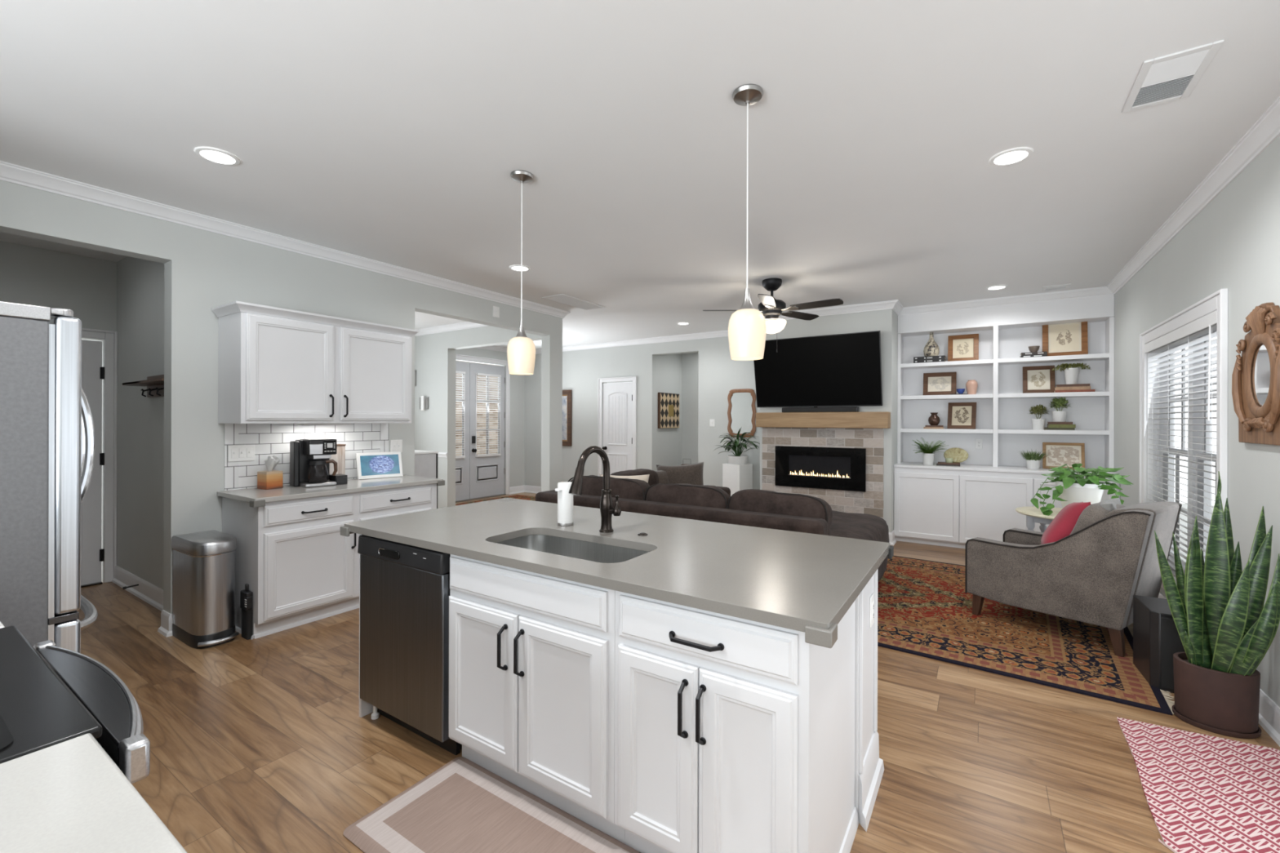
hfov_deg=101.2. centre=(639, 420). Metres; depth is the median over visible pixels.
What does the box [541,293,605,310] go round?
ceiling vent
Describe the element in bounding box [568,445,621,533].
kitchen faucet
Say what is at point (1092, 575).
armchair
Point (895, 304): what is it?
trim
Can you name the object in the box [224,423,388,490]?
tile backsplash
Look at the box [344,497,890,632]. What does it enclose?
countertop
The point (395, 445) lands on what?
light switch
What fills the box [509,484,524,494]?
baseboard
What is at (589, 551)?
sink
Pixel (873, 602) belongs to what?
receptacle
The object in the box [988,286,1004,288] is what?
diffuser
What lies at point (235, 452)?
light switch
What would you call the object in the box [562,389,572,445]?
framed painting
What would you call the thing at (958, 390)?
bowl
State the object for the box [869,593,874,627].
island outlet
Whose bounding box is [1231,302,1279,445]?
mirror
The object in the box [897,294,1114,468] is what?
bookcase
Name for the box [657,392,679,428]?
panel
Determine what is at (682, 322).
recessed light
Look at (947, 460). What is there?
cup
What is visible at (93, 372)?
door
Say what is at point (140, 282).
wall
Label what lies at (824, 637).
guard
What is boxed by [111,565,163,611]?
baseboard
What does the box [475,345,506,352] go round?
trim
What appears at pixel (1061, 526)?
throw pillow
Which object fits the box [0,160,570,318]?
trim
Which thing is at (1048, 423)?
book
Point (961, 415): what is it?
framed drawing
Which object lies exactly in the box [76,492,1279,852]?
floor
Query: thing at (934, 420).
vase
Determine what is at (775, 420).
mantel shelf
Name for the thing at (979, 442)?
outlet
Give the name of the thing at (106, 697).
oven
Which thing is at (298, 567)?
base cabinet
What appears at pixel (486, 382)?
door
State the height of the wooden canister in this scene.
0.298 m
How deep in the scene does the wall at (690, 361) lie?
9.45 m
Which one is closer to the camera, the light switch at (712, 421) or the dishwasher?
the dishwasher
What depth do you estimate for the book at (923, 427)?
6.21 m
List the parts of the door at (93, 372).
panel, panel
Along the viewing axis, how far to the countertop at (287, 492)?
3.73 m
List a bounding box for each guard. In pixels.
[249,499,265,507]
[340,525,352,536]
[437,480,444,485]
[804,622,837,648]
[887,546,893,559]
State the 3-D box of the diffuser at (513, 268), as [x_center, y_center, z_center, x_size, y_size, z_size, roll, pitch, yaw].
[-1.073,-1.365,4.697,0.142,0.006,0.142,0,0,33]
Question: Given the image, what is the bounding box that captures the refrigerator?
[0,301,97,653]
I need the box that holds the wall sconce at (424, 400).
[419,395,428,410]
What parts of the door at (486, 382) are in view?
panel, glass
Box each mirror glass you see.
[730,392,752,433]
[1251,343,1270,406]
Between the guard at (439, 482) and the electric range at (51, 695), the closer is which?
the electric range at (51, 695)
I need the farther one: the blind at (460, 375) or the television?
the blind at (460, 375)
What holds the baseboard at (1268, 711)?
attached to the wall at (1233, 244)
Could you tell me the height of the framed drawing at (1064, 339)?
0.426 m
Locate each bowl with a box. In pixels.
[956,388,964,393]
[1028,346,1039,352]
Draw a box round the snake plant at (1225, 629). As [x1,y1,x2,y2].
[1154,471,1279,738]
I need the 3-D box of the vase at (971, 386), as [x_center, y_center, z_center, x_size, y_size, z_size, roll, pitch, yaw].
[3.835,-0.385,6.072,0.118,0.168,0.118,0,0,33]
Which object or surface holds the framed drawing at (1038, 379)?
on the bookcase at (1004, 425)
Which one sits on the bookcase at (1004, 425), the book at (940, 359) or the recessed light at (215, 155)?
the book at (940, 359)
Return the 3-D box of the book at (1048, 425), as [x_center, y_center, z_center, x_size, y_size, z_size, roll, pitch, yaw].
[4.504,0.056,5.622,0.225,0.036,0.150,0,0,31]
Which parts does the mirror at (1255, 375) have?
oval frame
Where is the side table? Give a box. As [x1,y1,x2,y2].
[1015,506,1062,533]
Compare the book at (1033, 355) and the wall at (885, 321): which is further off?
the wall at (885, 321)
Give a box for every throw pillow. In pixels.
[599,474,649,483]
[655,470,669,484]
[656,462,703,485]
[1040,501,1090,544]
[1098,497,1121,511]
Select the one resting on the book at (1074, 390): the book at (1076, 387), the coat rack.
the book at (1076, 387)
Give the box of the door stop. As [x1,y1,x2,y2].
[122,584,138,589]
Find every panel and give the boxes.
[359,533,377,717]
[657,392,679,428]
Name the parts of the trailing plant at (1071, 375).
pot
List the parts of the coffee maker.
water tank, lid, control panel, carafe handle, pod drawer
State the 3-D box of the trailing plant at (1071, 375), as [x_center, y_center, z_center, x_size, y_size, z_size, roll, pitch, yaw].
[4.567,-0.499,5.569,0.350,0.229,0.193,0,0,33]
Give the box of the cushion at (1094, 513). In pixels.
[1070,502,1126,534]
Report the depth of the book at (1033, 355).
5.69 m
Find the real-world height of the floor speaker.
0.405 m
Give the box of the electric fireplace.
[775,445,866,492]
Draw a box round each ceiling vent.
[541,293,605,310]
[1040,283,1071,291]
[1121,39,1224,112]
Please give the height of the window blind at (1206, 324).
1.720 m
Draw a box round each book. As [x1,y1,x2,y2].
[913,355,946,359]
[913,358,946,363]
[923,426,943,428]
[924,425,942,426]
[936,462,960,466]
[937,462,959,464]
[1020,351,1047,355]
[1020,354,1046,357]
[1044,427,1075,430]
[1046,424,1075,427]
[1047,422,1072,424]
[1053,389,1095,392]
[1054,386,1090,390]
[1056,383,1089,386]
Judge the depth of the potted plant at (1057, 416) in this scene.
5.59 m
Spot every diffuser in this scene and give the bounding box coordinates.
[200,150,235,163]
[511,266,528,270]
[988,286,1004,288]
[994,151,1027,164]
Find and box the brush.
[240,583,253,639]
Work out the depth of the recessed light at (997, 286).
5.32 m
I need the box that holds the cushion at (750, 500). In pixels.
[728,488,832,535]
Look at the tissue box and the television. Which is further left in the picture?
the tissue box
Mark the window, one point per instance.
(1218, 300)
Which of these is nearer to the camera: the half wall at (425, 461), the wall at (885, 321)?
the half wall at (425, 461)
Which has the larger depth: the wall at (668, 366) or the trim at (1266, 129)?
the wall at (668, 366)
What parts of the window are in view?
sash, glass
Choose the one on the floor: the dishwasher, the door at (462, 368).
the dishwasher
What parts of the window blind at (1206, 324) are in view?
ladder cord, ladder cord, ladder cord, ladder cord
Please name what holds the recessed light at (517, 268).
in the ceiling
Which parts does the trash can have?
lid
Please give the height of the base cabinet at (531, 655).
0.868 m
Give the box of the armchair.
[964,501,1182,657]
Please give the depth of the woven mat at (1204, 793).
1.99 m
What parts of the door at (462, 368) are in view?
panel, glass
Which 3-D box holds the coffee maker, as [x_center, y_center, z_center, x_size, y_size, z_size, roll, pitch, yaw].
[-2.425,0.311,3.975,0.230,0.350,0.330,0,0,40]
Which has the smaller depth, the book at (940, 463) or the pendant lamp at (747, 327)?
the pendant lamp at (747, 327)
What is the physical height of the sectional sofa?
0.882 m
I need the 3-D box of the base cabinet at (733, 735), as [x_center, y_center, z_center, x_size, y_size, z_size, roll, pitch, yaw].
[0.324,0.967,1.731,0.629,0.868,0.640,0,0,33]
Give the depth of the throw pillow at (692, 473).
6.04 m
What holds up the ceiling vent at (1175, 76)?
in the ceiling
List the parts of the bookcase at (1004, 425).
panel, shelf, shelf, shelf, shelf, shelf, shelf, panel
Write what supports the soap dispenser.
on the countertop at (794, 580)
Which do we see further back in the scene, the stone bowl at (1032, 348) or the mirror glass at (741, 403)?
the mirror glass at (741, 403)
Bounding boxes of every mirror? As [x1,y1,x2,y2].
[727,388,756,437]
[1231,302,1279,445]
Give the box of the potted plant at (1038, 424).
[1026,404,1048,430]
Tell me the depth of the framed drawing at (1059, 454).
5.61 m
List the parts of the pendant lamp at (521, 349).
lamp shade, cord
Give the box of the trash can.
[171,529,239,648]
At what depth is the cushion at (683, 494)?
4.21 m
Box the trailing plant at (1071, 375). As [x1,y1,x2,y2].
[1049,363,1091,384]
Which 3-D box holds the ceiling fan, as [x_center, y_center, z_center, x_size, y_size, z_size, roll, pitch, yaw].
[1.307,-1.016,5.063,1.253,0.690,1.281,0,0,33]
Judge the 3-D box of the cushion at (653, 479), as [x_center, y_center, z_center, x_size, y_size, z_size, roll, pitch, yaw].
[-0.075,0.758,5.685,0.291,0.455,0.869,0,0,33]
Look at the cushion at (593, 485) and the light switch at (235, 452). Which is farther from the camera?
the cushion at (593, 485)
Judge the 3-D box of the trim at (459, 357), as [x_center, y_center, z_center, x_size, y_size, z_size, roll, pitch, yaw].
[-2.964,0.129,9.185,0.028,2.525,1.805,0,0,33]
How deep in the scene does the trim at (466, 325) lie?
7.54 m
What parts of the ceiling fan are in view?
blade, blade, lamp shade, blade, blade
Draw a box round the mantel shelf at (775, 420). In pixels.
[755,412,890,428]
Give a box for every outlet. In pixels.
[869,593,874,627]
[975,439,982,448]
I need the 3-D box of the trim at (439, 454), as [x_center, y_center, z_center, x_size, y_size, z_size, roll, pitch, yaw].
[-4.139,0.493,6.473,1.030,0.070,3.370,0,0,33]
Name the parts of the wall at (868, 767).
wall panel, baseboard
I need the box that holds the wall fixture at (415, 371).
[414,370,416,386]
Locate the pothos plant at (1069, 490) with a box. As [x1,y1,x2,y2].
[1030,463,1133,517]
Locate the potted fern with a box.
[911,439,946,465]
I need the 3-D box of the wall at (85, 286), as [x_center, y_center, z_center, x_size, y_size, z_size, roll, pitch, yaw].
[-5.075,0.003,3.860,0.120,2.765,1.750,0,0,33]
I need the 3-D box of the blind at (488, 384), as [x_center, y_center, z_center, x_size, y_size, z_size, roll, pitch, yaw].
[-2.740,-0.104,9.536,0.022,1.488,0.547,0,0,33]
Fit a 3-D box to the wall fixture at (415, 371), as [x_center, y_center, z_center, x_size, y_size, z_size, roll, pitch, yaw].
[-3.444,-0.650,8.016,0.060,0.240,0.030,0,0,33]
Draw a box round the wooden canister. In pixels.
[329,444,346,474]
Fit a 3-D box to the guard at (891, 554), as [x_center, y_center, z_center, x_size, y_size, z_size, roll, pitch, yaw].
[0.992,0.532,2.137,0.065,0.042,0.065,0,0,33]
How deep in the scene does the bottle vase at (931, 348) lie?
6.24 m
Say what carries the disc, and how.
on the book at (940, 463)
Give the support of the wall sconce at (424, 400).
attached to the wall at (434, 353)
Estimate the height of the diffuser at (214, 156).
0.006 m
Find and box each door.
[80,328,117,587]
[455,360,469,501]
[469,362,505,498]
[597,376,636,475]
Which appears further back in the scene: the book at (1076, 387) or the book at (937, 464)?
the book at (937, 464)
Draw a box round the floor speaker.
[1133,595,1185,693]
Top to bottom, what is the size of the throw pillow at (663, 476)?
0.432 m
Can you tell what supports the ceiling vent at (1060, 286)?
in the ceiling
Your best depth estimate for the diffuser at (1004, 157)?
2.70 m
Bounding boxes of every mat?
[342,756,640,852]
[1116,717,1279,852]
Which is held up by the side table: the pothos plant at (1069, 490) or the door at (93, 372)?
the pothos plant at (1069, 490)
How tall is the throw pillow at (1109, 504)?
0.388 m
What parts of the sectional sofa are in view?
rail, arm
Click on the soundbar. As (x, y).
(838, 409)
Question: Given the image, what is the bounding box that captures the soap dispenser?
[555,481,573,526]
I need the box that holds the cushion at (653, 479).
[610,468,658,486]
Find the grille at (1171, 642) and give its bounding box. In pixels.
[1160,617,1185,689]
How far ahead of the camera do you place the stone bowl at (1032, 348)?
5.72 m
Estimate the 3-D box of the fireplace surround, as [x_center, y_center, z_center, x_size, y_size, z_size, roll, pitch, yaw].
[2.186,0.745,6.407,1.437,1.322,0.018,0,0,33]
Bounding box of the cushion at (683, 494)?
[645,483,729,508]
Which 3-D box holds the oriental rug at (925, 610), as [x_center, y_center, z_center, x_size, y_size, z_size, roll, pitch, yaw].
[1.877,1.399,4.487,3.501,0.010,2.430,0,0,36]
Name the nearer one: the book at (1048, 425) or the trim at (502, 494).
the book at (1048, 425)
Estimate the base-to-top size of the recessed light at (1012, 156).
0.008 m
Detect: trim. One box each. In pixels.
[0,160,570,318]
[414,321,487,336]
[436,452,447,457]
[455,354,510,494]
[455,493,506,502]
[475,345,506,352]
[535,286,1113,354]
[1106,96,1279,294]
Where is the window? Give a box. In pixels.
[1138,288,1228,589]
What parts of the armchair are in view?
leg, arm, arm, leg, backrest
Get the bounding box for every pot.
[727,455,747,464]
[922,453,934,465]
[1026,459,1040,469]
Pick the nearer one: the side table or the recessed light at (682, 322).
the side table
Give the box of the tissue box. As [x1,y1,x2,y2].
[257,455,283,489]
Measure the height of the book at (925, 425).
0.020 m
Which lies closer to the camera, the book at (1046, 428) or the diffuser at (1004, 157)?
the diffuser at (1004, 157)
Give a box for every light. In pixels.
[194,146,240,165]
[297,423,351,425]
[509,264,530,271]
[676,321,689,324]
[985,284,1008,289]
[988,146,1033,165]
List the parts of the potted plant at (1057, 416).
pot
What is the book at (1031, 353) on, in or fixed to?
on the book at (1033, 355)
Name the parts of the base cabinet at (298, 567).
drawer, door, handle, handle, drawer, door, handle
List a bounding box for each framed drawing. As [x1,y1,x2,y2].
[923,372,956,395]
[946,402,976,429]
[947,333,978,361]
[1022,365,1055,393]
[1042,321,1088,355]
[1042,442,1084,470]
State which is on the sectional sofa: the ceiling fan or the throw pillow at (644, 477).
the throw pillow at (644, 477)
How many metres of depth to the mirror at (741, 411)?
7.81 m
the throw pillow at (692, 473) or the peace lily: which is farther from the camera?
the peace lily
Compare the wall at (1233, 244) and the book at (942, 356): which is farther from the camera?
the book at (942, 356)
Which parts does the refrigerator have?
door, freezer drawer, door handle, door handle, drawer handle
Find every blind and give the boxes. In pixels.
[455,370,465,458]
[476,373,501,457]
[1144,310,1217,581]
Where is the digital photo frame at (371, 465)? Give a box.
[355,451,403,479]
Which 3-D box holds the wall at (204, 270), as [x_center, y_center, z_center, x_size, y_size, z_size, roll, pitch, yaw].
[-2.511,0.010,4.365,0.140,2.765,5.400,0,0,33]
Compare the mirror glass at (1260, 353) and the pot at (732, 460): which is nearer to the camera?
the mirror glass at (1260, 353)
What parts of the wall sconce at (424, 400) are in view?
lamp shade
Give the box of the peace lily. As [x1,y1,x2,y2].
[715,427,759,464]
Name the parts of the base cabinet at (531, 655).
door, handle, handle, false drawer, door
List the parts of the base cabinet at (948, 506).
door, door, door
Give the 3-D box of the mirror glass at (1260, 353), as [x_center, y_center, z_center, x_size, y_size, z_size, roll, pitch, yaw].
[2.888,-0.212,2.437,0.002,0.315,0.248,0,0,33]
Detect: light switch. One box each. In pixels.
[227,444,254,462]
[390,440,402,452]
[709,418,715,426]
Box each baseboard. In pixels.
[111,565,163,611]
[157,609,173,637]
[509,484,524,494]
[524,484,896,545]
[1157,591,1279,746]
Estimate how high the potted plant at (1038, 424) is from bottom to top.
0.279 m
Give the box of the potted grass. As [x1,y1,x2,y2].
[1020,449,1047,469]
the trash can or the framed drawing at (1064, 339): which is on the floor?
the trash can
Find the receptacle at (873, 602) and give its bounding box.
[871,601,874,620]
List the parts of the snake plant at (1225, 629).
planter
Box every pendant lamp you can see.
[506,169,535,374]
[728,83,766,360]
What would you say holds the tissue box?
on the countertop at (287, 492)
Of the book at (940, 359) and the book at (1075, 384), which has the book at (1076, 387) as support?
the book at (1075, 384)
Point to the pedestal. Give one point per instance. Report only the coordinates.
(737, 477)
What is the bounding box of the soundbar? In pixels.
[782,406,858,412]
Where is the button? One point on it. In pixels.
(642, 534)
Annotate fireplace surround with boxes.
[762,426,884,518]
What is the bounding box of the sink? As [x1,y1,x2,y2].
[497,534,648,563]
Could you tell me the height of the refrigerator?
1.761 m
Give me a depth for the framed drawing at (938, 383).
6.30 m
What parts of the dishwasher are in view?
recessed handle, control panel, toe panel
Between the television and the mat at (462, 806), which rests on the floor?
the mat at (462, 806)
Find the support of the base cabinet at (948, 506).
on the floor
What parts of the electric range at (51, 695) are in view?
glass, frame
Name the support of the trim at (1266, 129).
attached to the wall at (1233, 244)
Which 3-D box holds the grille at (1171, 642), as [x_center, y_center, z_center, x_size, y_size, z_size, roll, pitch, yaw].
[2.781,1.205,2.695,0.160,0.365,0.004,0,0,30]
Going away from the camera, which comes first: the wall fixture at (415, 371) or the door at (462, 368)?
the wall fixture at (415, 371)
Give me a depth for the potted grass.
5.57 m
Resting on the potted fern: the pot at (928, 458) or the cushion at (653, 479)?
the pot at (928, 458)
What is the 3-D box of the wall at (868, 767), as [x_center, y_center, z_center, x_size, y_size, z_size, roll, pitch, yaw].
[-0.028,0.966,2.543,2.164,0.868,0.384,0,0,33]
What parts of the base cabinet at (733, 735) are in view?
door, handle, handle, handle, drawer, door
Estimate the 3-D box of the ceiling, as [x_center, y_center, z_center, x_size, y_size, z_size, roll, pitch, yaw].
[-1.020,-1.428,4.373,9.100,0.120,12.200,0,0,33]
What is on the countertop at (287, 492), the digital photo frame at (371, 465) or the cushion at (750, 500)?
the digital photo frame at (371, 465)
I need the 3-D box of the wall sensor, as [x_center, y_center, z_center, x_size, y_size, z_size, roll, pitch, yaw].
[-1.553,-1.179,5.682,0.018,0.116,0.090,0,0,33]
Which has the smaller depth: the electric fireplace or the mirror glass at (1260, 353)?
the mirror glass at (1260, 353)
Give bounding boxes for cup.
[945,457,953,462]
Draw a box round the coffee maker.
[289,438,347,488]
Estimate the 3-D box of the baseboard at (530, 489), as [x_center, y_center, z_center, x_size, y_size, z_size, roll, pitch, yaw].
[0.304,1.333,8.114,6.677,0.135,0.840,0,0,33]
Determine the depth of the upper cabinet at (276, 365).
3.74 m
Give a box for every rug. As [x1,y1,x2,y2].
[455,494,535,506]
[877,555,1174,715]
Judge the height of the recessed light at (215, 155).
0.008 m
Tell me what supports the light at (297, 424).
attached to the upper cabinet at (276, 365)
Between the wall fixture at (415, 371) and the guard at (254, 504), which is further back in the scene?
the wall fixture at (415, 371)
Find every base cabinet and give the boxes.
[222,483,436,639]
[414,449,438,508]
[448,554,625,844]
[614,590,858,852]
[893,461,1119,548]
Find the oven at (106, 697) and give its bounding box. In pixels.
[45,644,143,737]
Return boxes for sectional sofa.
[535,468,888,582]
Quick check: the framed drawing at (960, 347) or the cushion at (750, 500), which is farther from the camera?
the framed drawing at (960, 347)
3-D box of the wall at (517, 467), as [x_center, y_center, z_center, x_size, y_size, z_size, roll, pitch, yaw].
[-3.894,0.006,7.915,0.140,2.765,6.050,0,0,33]
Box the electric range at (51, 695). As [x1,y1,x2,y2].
[0,626,150,783]
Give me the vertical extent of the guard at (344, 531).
0.042 m
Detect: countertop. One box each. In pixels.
[0,733,186,852]
[217,475,443,502]
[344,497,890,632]
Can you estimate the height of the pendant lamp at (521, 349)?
1.105 m
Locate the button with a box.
[637,532,647,536]
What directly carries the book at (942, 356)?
on the book at (940, 359)
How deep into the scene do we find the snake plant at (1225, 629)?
2.39 m
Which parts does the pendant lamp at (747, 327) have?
lamp shade, cord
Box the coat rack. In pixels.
[122,374,164,397]
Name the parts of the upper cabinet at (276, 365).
door, crown, handle, handle, door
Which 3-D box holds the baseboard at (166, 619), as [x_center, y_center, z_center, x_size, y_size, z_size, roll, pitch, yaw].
[-2.070,1.327,5.037,0.190,0.135,3.848,0,0,33]
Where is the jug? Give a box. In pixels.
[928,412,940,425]
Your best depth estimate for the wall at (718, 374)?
8.79 m
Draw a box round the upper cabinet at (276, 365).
[210,300,419,425]
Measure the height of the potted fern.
0.316 m
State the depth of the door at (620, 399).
9.05 m
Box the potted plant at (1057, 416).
[1048,396,1072,422]
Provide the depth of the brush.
3.35 m
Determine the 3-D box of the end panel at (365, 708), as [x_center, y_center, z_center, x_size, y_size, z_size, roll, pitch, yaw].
[-1.153,0.963,2.724,0.018,0.868,0.602,0,0,33]
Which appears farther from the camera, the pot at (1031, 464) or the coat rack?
the pot at (1031, 464)
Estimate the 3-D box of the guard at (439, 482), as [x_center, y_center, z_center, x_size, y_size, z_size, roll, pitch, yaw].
[-1.688,0.522,4.421,0.065,0.042,0.065,0,0,33]
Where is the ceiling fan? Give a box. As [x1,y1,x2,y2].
[702,277,843,352]
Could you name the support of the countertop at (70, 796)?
on the base cabinet
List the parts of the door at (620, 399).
panel, panel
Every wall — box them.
[0,180,562,613]
[0,240,116,582]
[81,256,164,589]
[414,325,541,508]
[455,347,524,493]
[524,336,759,489]
[656,353,681,471]
[681,351,698,464]
[760,308,897,533]
[854,569,884,831]
[1113,135,1279,707]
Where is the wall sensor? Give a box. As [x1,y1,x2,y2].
[493,306,499,317]
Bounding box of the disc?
[943,448,968,462]
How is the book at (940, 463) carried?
on the book at (937, 464)
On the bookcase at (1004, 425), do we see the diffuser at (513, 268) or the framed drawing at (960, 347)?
the framed drawing at (960, 347)
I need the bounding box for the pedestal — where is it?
[722,463,752,496]
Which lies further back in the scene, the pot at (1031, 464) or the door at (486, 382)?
the door at (486, 382)
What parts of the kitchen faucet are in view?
spout, handle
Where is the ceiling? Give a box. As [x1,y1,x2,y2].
[0,0,1279,349]
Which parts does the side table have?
leg, leg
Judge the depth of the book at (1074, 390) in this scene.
5.49 m
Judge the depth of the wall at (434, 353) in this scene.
7.68 m
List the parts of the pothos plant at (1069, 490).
pot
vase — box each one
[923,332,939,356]
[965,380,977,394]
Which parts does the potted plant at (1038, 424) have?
pot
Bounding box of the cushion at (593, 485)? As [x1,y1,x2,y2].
[569,475,650,500]
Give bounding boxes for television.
[753,330,882,407]
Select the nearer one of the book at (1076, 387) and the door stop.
the door stop
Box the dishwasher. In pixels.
[357,534,460,755]

